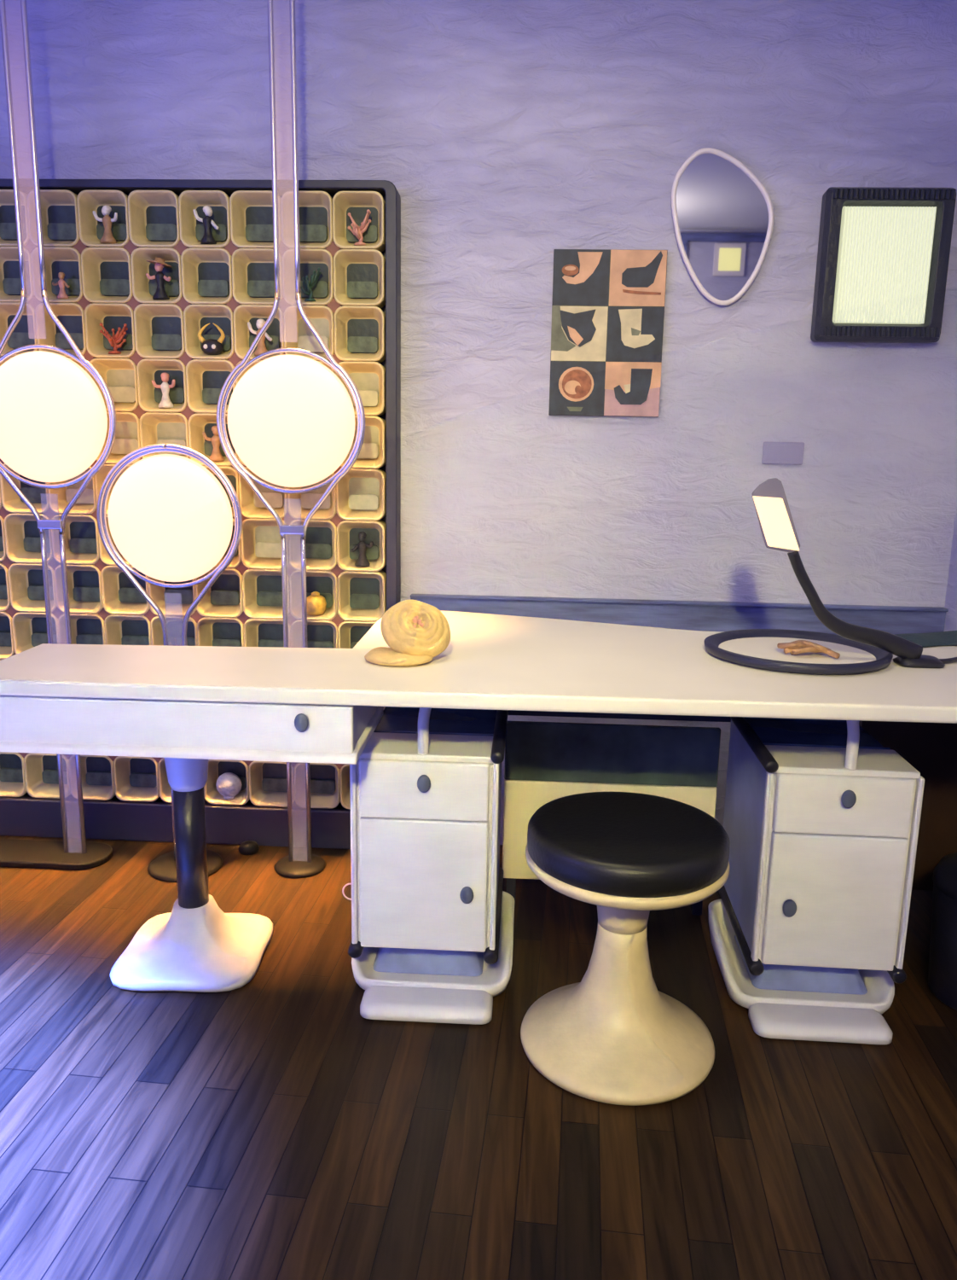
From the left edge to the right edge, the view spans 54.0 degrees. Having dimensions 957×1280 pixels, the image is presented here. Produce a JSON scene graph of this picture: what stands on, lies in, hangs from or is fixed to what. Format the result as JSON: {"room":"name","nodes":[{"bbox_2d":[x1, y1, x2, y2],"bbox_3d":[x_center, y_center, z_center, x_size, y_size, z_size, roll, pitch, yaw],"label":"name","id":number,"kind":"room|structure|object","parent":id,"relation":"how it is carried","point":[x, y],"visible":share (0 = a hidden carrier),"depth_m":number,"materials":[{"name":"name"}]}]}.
{"room":"home office","nodes":[
{"label":"home office","id":0,"kind":"room"},
{"bbox_2d":[0,0,956,844],"bbox_3d":[0.050,-0.718,2.600,5.200,2.700,0.100,2,12,3],"label":"wall","id":1,"kind":"structure","parent":0,"point":[509,134],"depth_m":2.47,"materials":[{"name":"paint"}]},
{"bbox_2d":[0,178,401,849],"bbox_3d":[-0.860,-0.300,2.643,1.278,1.832,0.079,2,12,3],"label":"display shelf","id":2,"kind":"object","parent":1,"relation":"attached to","point":[229,283],"visible":0.54,"depth_m":2.58,"materials":[{"name":"navy black metal"},{"name":"cream molded plastic"}]},
{"bbox_2d":[0,751,27,797],"bbox_3d":[-1.410,0.392,2.814,0.134,0.140,0.067,2,12,3],"label":"tray","id":3,"kind":"object","parent":2,"relation":"on","point":[13,765],"depth_m":2.83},
{"bbox_2d":[0,189,29,246],"bbox_3d":[-1.248,-1.116,2.497,0.134,0.140,0.067,2,12,3],"label":"tray","id":4,"kind":"object","parent":2,"relation":"on","point":[8,223],"depth_m":2.52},
{"bbox_2d":[0,246,34,302],"bbox_3d":[-1.251,-0.978,2.525,0.134,0.140,0.067,2,12,3],"label":"tray","id":5,"kind":"object","parent":2,"relation":"on","point":[10,288],"depth_m":2.54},
{"bbox_2d":[0,302,38,356],"bbox_3d":[-1.253,-0.841,2.553,0.134,0.140,0.067,2,12,3],"label":"tray","id":6,"kind":"object","parent":2,"relation":"on","point":[26,333],"depth_m":2.57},
{"bbox_2d":[0,463,49,513],"bbox_3d":[-1.261,-0.429,2.638,0.134,0.140,0.067,2,12,3],"label":"tray","id":7,"kind":"object","parent":2,"relation":"on","point":[10,503],"depth_m":2.64,"materials":[{"name":"plastic"}]},
{"bbox_2d":[3,512,53,563],"bbox_3d":[-1.263,-0.291,2.666,0.134,0.140,0.067,2,12,3],"label":"tray","id":8,"kind":"object","parent":2,"relation":"on","point":[21,535],"depth_m":2.66,"materials":[{"name":"plastic"}]},
{"bbox_2d":[7,563,57,612],"bbox_3d":[-1.266,-0.154,2.694,0.134,0.140,0.067,2,12,3],"label":"tray","id":9,"kind":"object","parent":2,"relation":"on","point":[26,591],"depth_m":2.69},
{"bbox_2d":[11,611,59,654],"bbox_3d":[-1.268,-0.017,2.723,0.134,0.140,0.067,2,12,3],"label":"tray","id":10,"kind":"object","parent":2,"relation":"on","point":[29,629],"depth_m":2.73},
{"bbox_2d":[23,752,70,798],"bbox_3d":[-1.276,0.396,2.807,0.134,0.140,0.067,2,12,3],"label":"tray","id":11,"kind":"object","parent":2,"relation":"on","point":[41,781],"depth_m":2.81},
{"bbox_2d":[26,189,80,247],"bbox_3d":[-1.114,-1.112,2.490,0.134,0.140,0.067,2,12,3],"label":"tray","id":12,"kind":"object","parent":2,"relation":"on","point":[60,208],"depth_m":2.49,"materials":[{"name":"plastic"}]},
{"bbox_2d":[30,246,83,303],"bbox_3d":[-1.117,-0.975,2.518,0.134,0.140,0.067,2,12,3],"label":"tray","id":13,"kind":"object","parent":2,"relation":"on","point":[68,260],"depth_m":2.51,"materials":[{"name":"plastic"}]},
{"bbox_2d":[34,302,87,357],"bbox_3d":[-1.119,-0.837,2.546,0.134,0.140,0.067,2,12,3],"label":"tray","id":14,"kind":"object","parent":2,"relation":"on","point":[72,316],"depth_m":2.55,"materials":[{"name":"plastic"}]},
{"bbox_2d":[47,465,96,514],"bbox_3d":[-1.127,-0.425,2.631,0.134,0.140,0.067,2,12,3],"label":"tray","id":15,"kind":"object","parent":2,"relation":"on","point":[58,498],"depth_m":2.64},
{"bbox_2d":[51,513,99,564],"bbox_3d":[-1.129,-0.287,2.659,0.134,0.140,0.067,2,12,3],"label":"tray","id":16,"kind":"object","parent":2,"relation":"on","point":[81,534],"depth_m":2.68,"materials":[{"name":"plastic"}]},
{"bbox_2d":[54,564,103,613],"bbox_3d":[-1.131,-0.150,2.688,0.134,0.140,0.067,2,12,3],"label":"tray","id":17,"kind":"object","parent":2,"relation":"on","point":[85,581],"depth_m":2.70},
{"bbox_2d":[58,612,104,644],"bbox_3d":[-1.134,-0.013,2.716,0.134,0.140,0.067,2,12,3],"label":"tray","id":18,"kind":"object","parent":2,"relation":"on","point":[86,628],"depth_m":2.73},
{"bbox_2d":[68,754,115,800],"bbox_3d":[-1.141,0.400,2.801,0.134,0.140,0.067,2,12,3],"label":"tray","id":19,"kind":"object","parent":2,"relation":"on","point":[97,771],"depth_m":2.82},
{"bbox_2d":[76,189,130,248],"bbox_3d":[-0.980,-1.108,2.483,0.134,0.140,0.067,2,12,3],"label":"tray","id":20,"kind":"object","parent":2,"relation":"on","point":[90,231],"depth_m":2.47,"materials":[{"name":"plastic"}]},
{"bbox_2d":[93,205,117,243],"bbox_3d":[-0.980,-1.097,2.480,0.066,0.095,0.041,2,12,3],"label":"figurine","id":21,"kind":"object","parent":2,"relation":"in","point":[107,237],"visible":0.99,"depth_m":2.47,"materials":[{"name":"beige ceramic"}]},
{"bbox_2d":[81,247,133,303],"bbox_3d":[-0.982,-0.971,2.511,0.134,0.140,0.067,2,12,3],"label":"tray","id":22,"kind":"object","parent":2,"relation":"on","point":[107,273],"depth_m":2.52,"materials":[{"name":"plastic"}]},
{"bbox_2d":[84,302,135,359],"bbox_3d":[-0.985,-0.833,2.540,0.134,0.140,0.067,2,12,3],"label":"tray","id":23,"kind":"object","parent":2,"relation":"on","point":[114,316],"depth_m":2.53,"materials":[{"name":"plastic"}]},
{"bbox_2d":[94,464,132,514],"bbox_3d":[-0.992,-0.421,2.624,0.134,0.140,0.067,2,12,3],"label":"tray","id":24,"kind":"object","parent":2,"relation":"on","point":[100,476],"depth_m":2.60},
{"bbox_2d":[87,357,139,412],"bbox_3d":[-0.987,-0.696,2.568,0.134,0.140,0.067,2,12,3],"label":"tray","id":25,"kind":"object","parent":2,"relation":"on","point":[120,375],"depth_m":2.58,"materials":[{"name":"plastic"}]},
{"bbox_2d":[99,322,127,354],"bbox_3d":[-0.985,-0.815,2.538,0.078,0.081,0.043,2,12,3],"label":"coral","id":26,"kind":"object","parent":2,"relation":"in","point":[116,339],"visible":0.99,"depth_m":2.53,"materials":[{"name":"red ceramic"}]},
{"bbox_2d":[98,515,131,565],"bbox_3d":[-0.995,-0.284,2.653,0.134,0.140,0.067,2,12,3],"label":"tray","id":27,"kind":"object","parent":2,"relation":"on","point":[104,559],"depth_m":2.64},
{"bbox_2d":[95,411,140,464],"bbox_3d":[-0.990,-0.558,2.596,0.134,0.140,0.067,2,12,3],"label":"tray","id":28,"kind":"object","parent":2,"relation":"on","point":[128,431],"depth_m":2.62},
{"bbox_2d":[100,564,150,615],"bbox_3d":[-0.997,-0.146,2.681,0.134,0.140,0.067,2,12,3],"label":"tray","id":29,"kind":"object","parent":2,"relation":"on","point":[119,595],"depth_m":2.69,"materials":[{"name":"plastic"}]},
{"bbox_2d":[104,614,151,645],"bbox_3d":[-1.000,-0.009,2.709,0.134,0.140,0.067,2,12,3],"label":"tray","id":30,"kind":"object","parent":2,"relation":"on","point":[119,629],"depth_m":2.73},
{"bbox_2d":[113,756,159,802],"bbox_3d":[-1.007,0.403,2.794,0.134,0.140,0.067,2,12,3],"label":"tray","id":31,"kind":"object","parent":2,"relation":"on","point":[136,779],"depth_m":2.81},
{"bbox_2d":[128,190,180,249],"bbox_3d":[-0.846,-1.104,2.477,0.134,0.140,0.067,2,12,3],"label":"tray","id":32,"kind":"object","parent":2,"relation":"on","point":[154,216],"depth_m":2.48,"materials":[{"name":"plastic"}]},
{"bbox_2d":[130,247,183,304],"bbox_3d":[-0.848,-0.967,2.505,0.134,0.140,0.067,2,12,3],"label":"tray","id":33,"kind":"object","parent":2,"relation":"on","point":[142,289],"depth_m":2.49,"materials":[{"name":"plastic"}]},
{"bbox_2d":[145,257,172,299],"bbox_3d":[-0.849,-0.962,2.500,0.067,0.106,0.064,2,12,3],"label":"figurine","id":34,"kind":"object","parent":2,"relation":"in","point":[160,293],"visible":0.99,"depth_m":2.49,"materials":[{"name":"black ceramic"}]},
{"bbox_2d":[133,303,185,359],"bbox_3d":[-0.851,-0.830,2.533,0.134,0.140,0.067,2,12,3],"label":"tray","id":35,"kind":"object","parent":2,"relation":"on","point":[159,328],"depth_m":2.54,"materials":[{"name":"plastic"}]},
{"bbox_2d":[136,358,187,413],"bbox_3d":[-0.853,-0.692,2.561,0.134,0.140,0.067,2,12,3],"label":"tray","id":36,"kind":"object","parent":2,"relation":"on","point":[148,398],"depth_m":2.56,"materials":[{"name":"plastic"}]},
{"bbox_2d":[151,372,175,407],"bbox_3d":[-0.854,-0.681,2.558,0.065,0.093,0.040,2,12,3],"label":"figurine","id":37,"kind":"object","parent":2,"relation":"in","point":[165,402],"visible":1,"depth_m":2.55,"materials":[{"name":"white ceramic"}]},
{"bbox_2d":[157,757,171,802],"bbox_3d":[-0.873,0.407,2.787,0.134,0.140,0.067,2,12,3],"label":"tray","id":38,"kind":"object","parent":2,"relation":"on","point":[164,788],"depth_m":2.77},
{"bbox_2d":[139,412,190,459],"bbox_3d":[-0.856,-0.555,2.590,0.134,0.140,0.067,2,12,3],"label":"tray","id":39,"kind":"object","parent":2,"relation":"on","point":[155,427],"depth_m":2.60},
{"bbox_2d":[147,576,196,616],"bbox_3d":[-0.863,-0.142,2.674,0.134,0.140,0.067,2,12,3],"label":"tray","id":40,"kind":"object","parent":2,"relation":"on","point":[172,602],"depth_m":2.69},
{"bbox_2d":[150,615,197,645],"bbox_3d":[-0.865,-0.005,2.703,0.134,0.140,0.067,2,12,3],"label":"tray","id":41,"kind":"object","parent":2,"relation":"on","point":[174,623],"depth_m":2.71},
{"bbox_2d":[178,190,231,248],"bbox_3d":[-0.711,-1.101,2.470,0.134,0.140,0.067,2,12,3],"label":"tray","id":42,"kind":"object","parent":2,"relation":"on","point":[191,230],"depth_m":2.47,"materials":[{"name":"plastic"}]},
{"bbox_2d":[193,205,218,244],"bbox_3d":[-0.712,-1.090,2.466,0.065,0.095,0.041,2,12,3],"label":"figurine","id":43,"kind":"object","parent":2,"relation":"in","point":[207,238],"visible":0.96,"depth_m":2.46,"materials":[{"name":"black ceramic"}]},
{"bbox_2d":[180,247,232,304],"bbox_3d":[-0.714,-0.963,2.498,0.134,0.140,0.067,2,12,3],"label":"tray","id":44,"kind":"object","parent":2,"relation":"on","point":[206,273],"depth_m":2.51,"materials":[{"name":"plastic"}]},
{"bbox_2d":[183,303,235,360],"bbox_3d":[-0.716,-0.826,2.526,0.134,0.140,0.067,2,12,3],"label":"tray","id":45,"kind":"object","parent":2,"relation":"on","point":[195,316],"depth_m":2.52,"materials":[{"name":"plastic"}]},
{"bbox_2d":[186,359,235,413],"bbox_3d":[-0.719,-0.688,2.554,0.134,0.140,0.067,2,12,3],"label":"tray","id":46,"kind":"object","parent":2,"relation":"on","point":[206,379],"depth_m":2.56,"materials":[{"name":"plastic"}]},
{"bbox_2d":[197,323,224,354],"bbox_3d":[-0.715,-0.808,2.521,0.062,0.084,0.055,10,15,38],"label":"ornament","id":47,"kind":"object","parent":2,"relation":"in","point":[212,346],"visible":1,"depth_m":2.51,"materials":[{"name":"black ceramic"}]},
{"bbox_2d":[188,413,238,465],"bbox_3d":[-0.721,-0.551,2.583,0.134,0.140,0.067,2,12,3],"label":"tray","id":48,"kind":"object","parent":2,"relation":"on","point":[199,423],"depth_m":2.58,"materials":[{"name":"plastic"}]},
{"bbox_2d":[194,567,243,617],"bbox_3d":[-0.729,-0.139,2.667,0.134,0.140,0.067,2,12,3],"label":"tray","id":49,"kind":"object","parent":2,"relation":"on","point":[224,598],"depth_m":2.69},
{"bbox_2d":[197,616,244,646],"bbox_3d":[-0.731,-0.001,2.696,0.134,0.140,0.067,2,12,3],"label":"tray","id":50,"kind":"object","parent":2,"relation":"on","point":[218,631],"depth_m":2.71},
{"bbox_2d":[203,465,239,517],"bbox_3d":[-0.724,-0.413,2.611,0.134,0.140,0.067,2,12,3],"label":"tray","id":51,"kind":"object","parent":2,"relation":"on","point":[233,475],"depth_m":2.60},
{"bbox_2d":[203,759,250,805],"bbox_3d":[-0.739,0.411,2.780,0.134,0.140,0.067,2,12,3],"label":"tray","id":52,"kind":"object","parent":2,"relation":"on","point":[216,767],"depth_m":2.78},
{"bbox_2d":[214,517,242,568],"bbox_3d":[-0.726,-0.276,2.639,0.134,0.140,0.067,2,12,3],"label":"tray","id":53,"kind":"object","parent":2,"relation":"on","point":[236,562],"depth_m":2.62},
{"bbox_2d":[215,772,242,799],"bbox_3d":[-0.739,0.430,2.779,0.076,0.078,0.050,2,12,3],"label":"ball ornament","id":54,"kind":"object","parent":2,"relation":"in","point":[229,784],"visible":1,"depth_m":2.76,"materials":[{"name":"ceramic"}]},
{"bbox_2d":[229,190,282,249],"bbox_3d":[-0.577,-1.097,2.463,0.134,0.140,0.067,2,12,3],"label":"tray","id":55,"kind":"object","parent":2,"relation":"on","point":[251,212],"depth_m":2.47,"materials":[{"name":"plastic"}]},
{"bbox_2d":[231,248,284,304],"bbox_3d":[-0.580,-0.959,2.491,0.134,0.140,0.067,2,12,3],"label":"tray","id":56,"kind":"object","parent":2,"relation":"on","point":[253,273],"depth_m":2.50,"materials":[{"name":"plastic"}]},
{"bbox_2d":[233,304,285,360],"bbox_3d":[-0.582,-0.822,2.520,0.134,0.140,0.067,2,12,3],"label":"tray","id":57,"kind":"object","parent":2,"relation":"on","point":[243,314],"depth_m":2.52,"materials":[{"name":"plastic"}]},
{"bbox_2d":[238,466,288,518],"bbox_3d":[-0.589,-0.410,2.604,0.134,0.140,0.067,2,12,3],"label":"tray","id":58,"kind":"object","parent":2,"relation":"on","point":[252,507],"depth_m":2.62,"materials":[{"name":"plastic"}]},
{"bbox_2d":[240,517,289,569],"bbox_3d":[-0.592,-0.272,2.633,0.134,0.140,0.067,2,12,3],"label":"tray","id":59,"kind":"object","parent":2,"relation":"on","point":[260,539],"depth_m":2.65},
{"bbox_2d":[242,568,290,618],"bbox_3d":[-0.594,-0.135,2.661,0.134,0.140,0.067,2,12,3],"label":"tray","id":60,"kind":"object","parent":2,"relation":"on","point":[262,588],"depth_m":2.67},
{"bbox_2d":[244,617,290,647],"bbox_3d":[-0.597,0.003,2.689,0.134,0.140,0.067,2,12,3],"label":"tray","id":61,"kind":"object","parent":2,"relation":"on","point":[258,631],"depth_m":2.71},
{"bbox_2d":[248,761,295,807],"bbox_3d":[-0.604,0.415,2.774,0.134,0.140,0.067,2,12,3],"label":"tray","id":62,"kind":"object","parent":2,"relation":"on","point":[267,780],"depth_m":2.79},
{"bbox_2d":[280,190,334,250],"bbox_3d":[-0.443,-1.093,2.456,0.134,0.140,0.067,2,12,3],"label":"tray","id":63,"kind":"object","parent":2,"relation":"on","point":[317,207],"depth_m":2.46,"materials":[{"name":"plastic"}]},
{"bbox_2d":[282,248,334,306],"bbox_3d":[-0.445,-0.956,2.485,0.134,0.140,0.067,2,12,3],"label":"tray","id":64,"kind":"object","parent":2,"relation":"on","point":[311,258],"depth_m":2.48,"materials":[{"name":"plastic"}]},
{"bbox_2d":[283,305,335,360],"bbox_3d":[-0.448,-0.818,2.513,0.134,0.140,0.067,2,12,3],"label":"tray","id":65,"kind":"object","parent":2,"relation":"on","point":[296,334],"depth_m":2.52,"materials":[{"name":"plastic"}]},
{"bbox_2d":[287,472,337,519],"bbox_3d":[-0.455,-0.406,2.598,0.134,0.140,0.067,2,12,3],"label":"tray","id":66,"kind":"object","parent":2,"relation":"on","point":[299,504],"depth_m":2.62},
{"bbox_2d":[288,518,337,570],"bbox_3d":[-0.458,-0.269,2.626,0.134,0.140,0.067,2,12,3],"label":"tray","id":67,"kind":"object","parent":2,"relation":"on","point":[322,534],"depth_m":2.64,"materials":[{"name":"plastic"}]},
{"bbox_2d":[290,570,337,620],"bbox_3d":[-0.460,-0.131,2.654,0.134,0.140,0.067,2,12,3],"label":"tray","id":68,"kind":"object","parent":2,"relation":"on","point":[325,582],"depth_m":2.65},
{"bbox_2d":[290,618,338,648],"bbox_3d":[-0.463,0.006,2.682,0.134,0.140,0.067,2,12,3],"label":"tray","id":69,"kind":"object","parent":2,"relation":"on","point":[323,633],"depth_m":2.70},
{"bbox_2d":[307,591,326,615],"bbox_3d":[-0.461,-0.105,2.654,0.062,0.064,0.062,2,12,3],"label":"candle jar","id":70,"kind":"object","parent":2,"relation":"in","point":[317,603],"visible":0.92,"depth_m":2.63,"materials":[{"name":"glass"}]},
{"bbox_2d":[294,762,340,808],"bbox_3d":[-0.470,0.418,2.767,0.134,0.140,0.067,2,12,3],"label":"tray","id":71,"kind":"object","parent":2,"relation":"on","point":[325,778],"depth_m":2.78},
{"bbox_2d":[339,763,350,809],"bbox_3d":[-0.336,0.422,2.760,0.134,0.140,0.067,2,12,3],"label":"tray","id":72,"kind":"object","parent":2,"relation":"on","point":[345,789],"depth_m":2.75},
{"bbox_2d":[337,620,376,648],"bbox_3d":[-0.328,0.010,2.676,0.134,0.140,0.067,2,12,3],"label":"tray","id":73,"kind":"object","parent":2,"relation":"on","point":[350,632],"depth_m":2.68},
{"bbox_2d":[332,191,385,252],"bbox_3d":[-0.308,-1.089,2.450,0.134,0.140,0.067,2,12,3],"label":"tray","id":74,"kind":"object","parent":2,"relation":"on","point":[357,203],"depth_m":2.45,"materials":[{"name":"plastic"}]},
{"bbox_2d":[348,209,371,245],"bbox_3d":[-0.311,-1.074,2.449,0.060,0.086,0.047,-1,12,-11],"label":"sprig","id":75,"kind":"object","parent":2,"relation":"in","point":[363,228],"visible":1,"depth_m":2.44,"materials":[{"name":"pink ceramic"}]},
{"bbox_2d":[333,249,385,308],"bbox_3d":[-0.311,-0.952,2.478,0.134,0.140,0.067,2,12,3],"label":"tray","id":76,"kind":"object","parent":2,"relation":"on","point":[359,275],"depth_m":2.49,"materials":[{"name":"plastic"}]},
{"bbox_2d":[334,360,385,415],"bbox_3d":[-0.316,-0.677,2.534,0.134,0.140,0.067,2,12,3],"label":"tray","id":77,"kind":"object","parent":2,"relation":"on","point":[369,377],"depth_m":2.55,"materials":[{"name":"plastic"}]},
{"bbox_2d":[334,305,385,362],"bbox_3d":[-0.314,-0.814,2.506,0.134,0.140,0.067,2,12,3],"label":"tray","id":78,"kind":"object","parent":2,"relation":"on","point":[359,330],"depth_m":2.52,"materials":[{"name":"plastic"}]},
{"bbox_2d":[336,468,386,520],"bbox_3d":[-0.321,-0.402,2.591,0.134,0.140,0.067,2,12,3],"label":"tray","id":79,"kind":"object","parent":2,"relation":"on","point":[361,494],"depth_m":2.61,"materials":[{"name":"plastic"}]},
{"bbox_2d":[337,519,386,571],"bbox_3d":[-0.323,-0.265,2.619,0.134,0.140,0.067,2,12,3],"label":"tray","id":80,"kind":"object","parent":2,"relation":"on","point":[348,531],"depth_m":2.62,"materials":[{"name":"plastic"}]},
{"bbox_2d":[350,531,373,566],"bbox_3d":[-0.323,-0.254,2.616,0.065,0.095,0.041,2,12,3],"label":"figurine","id":81,"kind":"object","parent":2,"relation":"in","point":[362,545],"visible":1,"depth_m":2.61,"materials":[{"name":"black ceramic"}]},
{"bbox_2d":[337,570,386,621],"bbox_3d":[-0.326,-0.127,2.647,0.134,0.140,0.067,2,12,3],"label":"tray","id":82,"kind":"object","parent":2,"relation":"on","point":[362,594],"depth_m":2.66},
{"bbox_2d":[340,415,386,468],"bbox_3d":[-0.318,-0.540,2.563,0.134,0.140,0.067,2,12,3],"label":"tray","id":83,"kind":"object","parent":2,"relation":"on","point":[373,452],"depth_m":2.58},
{"bbox_2d":[548,249,668,417],"bbox_3d":[0.342,-0.815,2.502,0.296,0.424,0.020,2,12,3],"label":"poster","id":84,"kind":"object","parent":1,"relation":"attached to","point":[608,305],"visible":1,"depth_m":2.49,"materials":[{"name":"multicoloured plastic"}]},
{"bbox_2d":[549,360,605,415],"bbox_3d":[0.266,-0.677,2.528,0.146,0.139,0.002,2,12,3],"label":"picture","id":85,"kind":"object","parent":84,"relation":"attached to","point":[576,387],"depth_m":2.53},
{"bbox_2d":[551,305,608,360],"bbox_3d":[0.268,-0.816,2.499,0.147,0.140,0.004,2,12,3],"label":"picture","id":86,"kind":"object","parent":84,"relation":"attached to","point":[578,333],"depth_m":2.50},
{"bbox_2d":[552,249,610,305],"bbox_3d":[0.271,-0.954,2.471,0.146,0.139,0.002,2,12,3],"label":"picture","id":87,"kind":"object","parent":84,"relation":"attached to","point":[580,276],"depth_m":2.47},
{"bbox_2d":[604,361,662,416],"bbox_3d":[0.413,-0.673,2.520,0.148,0.140,0.004,2,12,3],"label":"picture","id":88,"kind":"object","parent":84,"relation":"attached to","point":[631,388],"depth_m":2.52},
{"bbox_2d":[606,306,664,361],"bbox_3d":[0.416,-0.811,2.492,0.146,0.139,0.002,2,12,3],"label":"picture","id":89,"kind":"object","parent":84,"relation":"attached to","point":[634,334],"depth_m":2.49},
{"bbox_2d":[609,250,668,306],"bbox_3d":[0.418,-0.950,2.464,0.146,0.139,0.002,2,12,3],"label":"picture","id":90,"kind":"object","parent":84,"relation":"attached to","point":[637,277],"depth_m":2.46},
{"bbox_2d":[410,593,948,634],"bbox_3d":[0.549,-0.059,2.641,1.490,0.102,0.030,2,12,3],"label":"trim","id":91,"kind":"structure","parent":1,"relation":"attached to","point":[691,615],"depth_m":2.63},
{"bbox_2d":[671,147,773,305],"bbox_3d":[0.629,-1.067,2.433,0.266,0.382,0.021,2,12,3],"label":"mirror","id":92,"kind":"object","parent":1,"relation":"attached to","point":[723,214],"visible":1,"depth_m":2.43,"materials":[{"name":"mirror glass"},{"name":"white enamel"}]},
{"bbox_2d":[762,441,804,465],"bbox_3d":[0.826,-0.506,2.542,0.110,0.060,0.012,2,12,3],"label":"wall plate","id":93,"kind":"object","parent":1,"relation":"attached to","point":[792,453],"visible":1,"depth_m":2.54,"materials":[{"name":"blue"}]},
{"bbox_2d":[810,186,956,343],"bbox_3d":[1.037,-0.958,2.406,0.320,0.372,0.071,2,12,3],"label":"picture frame","id":94,"kind":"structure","parent":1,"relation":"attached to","point":[881,274],"depth_m":2.39,"materials":[{"name":"grey"}]},
{"bbox_2d":[832,206,936,324],"bbox_3d":[1.037,-0.957,2.403,0.232,0.280,0.022,2,12,3],"label":"diffuser","id":95,"kind":"object","parent":94,"relation":"attached to","point":[885,265],"depth_m":2.39,"materials":[{"name":"white"}]},
{"bbox_2d":[0,835,956,1279],"bbox_3d":[-0.101,1.118,0.613,5.200,0.100,4.740,2,12,3],"label":"floor","id":96,"kind":"structure","parent":0,"point":[265,1128],"depth_m":1.65,"materials":[{"name":"brown wood"}]},
{"bbox_2d":[0,0,116,869],"bbox_3d":[-1.178,-0.700,2.407,0.493,2.698,0.150,2,12,3],"label":"lamp","id":97,"kind":"object","parent":96,"relation":"on","point":[54,418],"visible":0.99,"depth_m":2.41,"materials":[{"name":"silver metal"}]},
{"bbox_2d":[96,443,242,882],"bbox_3d":[-0.812,0.066,2.522,0.333,1.164,0.204,9,14,33],"label":"lamp","id":98,"kind":"object","parent":96,"relation":"on","point":[170,517],"visible":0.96,"depth_m":2.43,"materials":[{"name":"silver metal"}]},
{"bbox_2d":[216,0,365,878],"bbox_3d":[-0.479,-0.681,2.377,0.386,2.698,0.144,2,12,3],"label":"lamp","id":99,"kind":"object","parent":96,"relation":"on","point":[291,418],"visible":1,"depth_m":2.38,"materials":[{"name":"silver metal"}]},
{"bbox_2d":[342,706,514,1024],"bbox_3d":[-0.098,0.398,2.106,0.366,0.707,0.490,2,12,3],"label":"base cabinet","id":100,"kind":"object","parent":96,"relation":"on","point":[433,917],"visible":0.84,"depth_m":1.95,"materials":[{"name":"white wood"}]},
{"bbox_2d":[0,610,956,992],"bbox_3d":[0.152,0.377,2.151,2.190,0.739,0.866,2,12,3],"label":"desk","id":101,"kind":"object","parent":96,"relation":"on","point":[188,706],"visible":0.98,"depth_m":1.80,"materials":[{"name":"white laminate"}]},
{"bbox_2d":[364,599,450,666],"bbox_3d":[-0.145,-0.017,1.904,0.172,0.121,0.138,2,12,3],"label":"shell","id":102,"kind":"object","parent":101,"relation":"on","point":[416,632],"visible":1,"depth_m":1.88,"materials":[{"name":"beige ceramic"}]},
{"bbox_2d":[704,628,893,674],"bbox_3d":[0.685,0.022,2.026,0.386,0.023,0.384,1,12,-1],"label":"oval tray","id":103,"kind":"object","parent":101,"relation":"on","point":[752,648],"visible":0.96,"depth_m":2.00,"materials":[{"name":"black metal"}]},
{"bbox_2d":[777,640,840,658],"bbox_3d":[0.697,0.017,1.988,0.116,0.032,0.076,2,12,3],"label":"tan twist","id":104,"kind":"object","parent":103,"relation":"in","point":[797,647],"visible":1,"depth_m":1.98,"materials":[{"name":"ceramic"}]},
{"bbox_2d":[751,477,945,668],"bbox_3d":[0.761,-0.139,1.933,0.420,0.378,0.068,2,12,3],"label":"desk lamp","id":105,"kind":"object","parent":101,"relation":"on","point":[777,526],"visible":1,"depth_m":1.93,"materials":[{"name":"black plastic"}]},
{"bbox_2d":[895,630,956,646],"bbox_3d":[1.109,-0.009,2.193,0.276,0.027,0.196,2,12,3],"label":"folded cloth","id":106,"kind":"object","parent":101,"relation":"on","point":[942,638],"visible":0.86,"depth_m":2.19,"materials":[{"name":"fabric"}]},
{"bbox_2d":[502,720,721,915],"bbox_3d":[0.328,0.454,2.379,0.528,0.505,0.042,2,12,3],"label":"panel","id":107,"kind":"object","parent":96,"relation":"on","point":[546,762],"visible":0.69,"depth_m":2.33,"materials":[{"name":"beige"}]},
{"bbox_2d":[520,791,730,1105],"bbox_3d":[0.281,0.582,1.841,0.386,0.467,0.386,0,12,-7],"label":"stool","id":108,"kind":"object","parent":96,"relation":"on","point":[610,1036],"visible":1,"depth_m":1.77,"materials":[{"name":"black plastic"}]},
{"bbox_2d":[527,791,730,897],"bbox_3d":[0.285,0.382,1.800,0.382,0.060,0.382,0,12,-7],"label":"cushion","id":109,"kind":"object","parent":108,"relation":"on","point":[593,844],"depth_m":1.71,"materials":[{"name":"black leather"}]},
{"bbox_2d":[708,716,925,1044],"bbox_3d":[0.725,0.421,2.065,0.354,0.707,0.490,2,12,4],"label":"base cabinet","id":110,"kind":"object","parent":96,"relation":"on","point":[809,923],"visible":0.87,"depth_m":1.91,"materials":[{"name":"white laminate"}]},
{"bbox_2d":[928,852,956,1010],"bbox_3d":[1.096,0.629,2.041,0.216,0.323,0.216,2,12,3],"label":"waste bin","id":111,"kind":"object","parent":96,"relation":"on","point":[943,958],"visible":1,"depth_m":2.02,"materials":[{"name":"black plastic"}]},
{"bbox_2d":[944,504,956,631],"bbox_3d":[1.322,-0.511,1.708,0.120,2.700,1.590,2,12,3],"label":"wall","id":112,"kind":"structure","parent":0,"point":[951,592],"depth_m":2.56,"materials":[{"name":"paint"}]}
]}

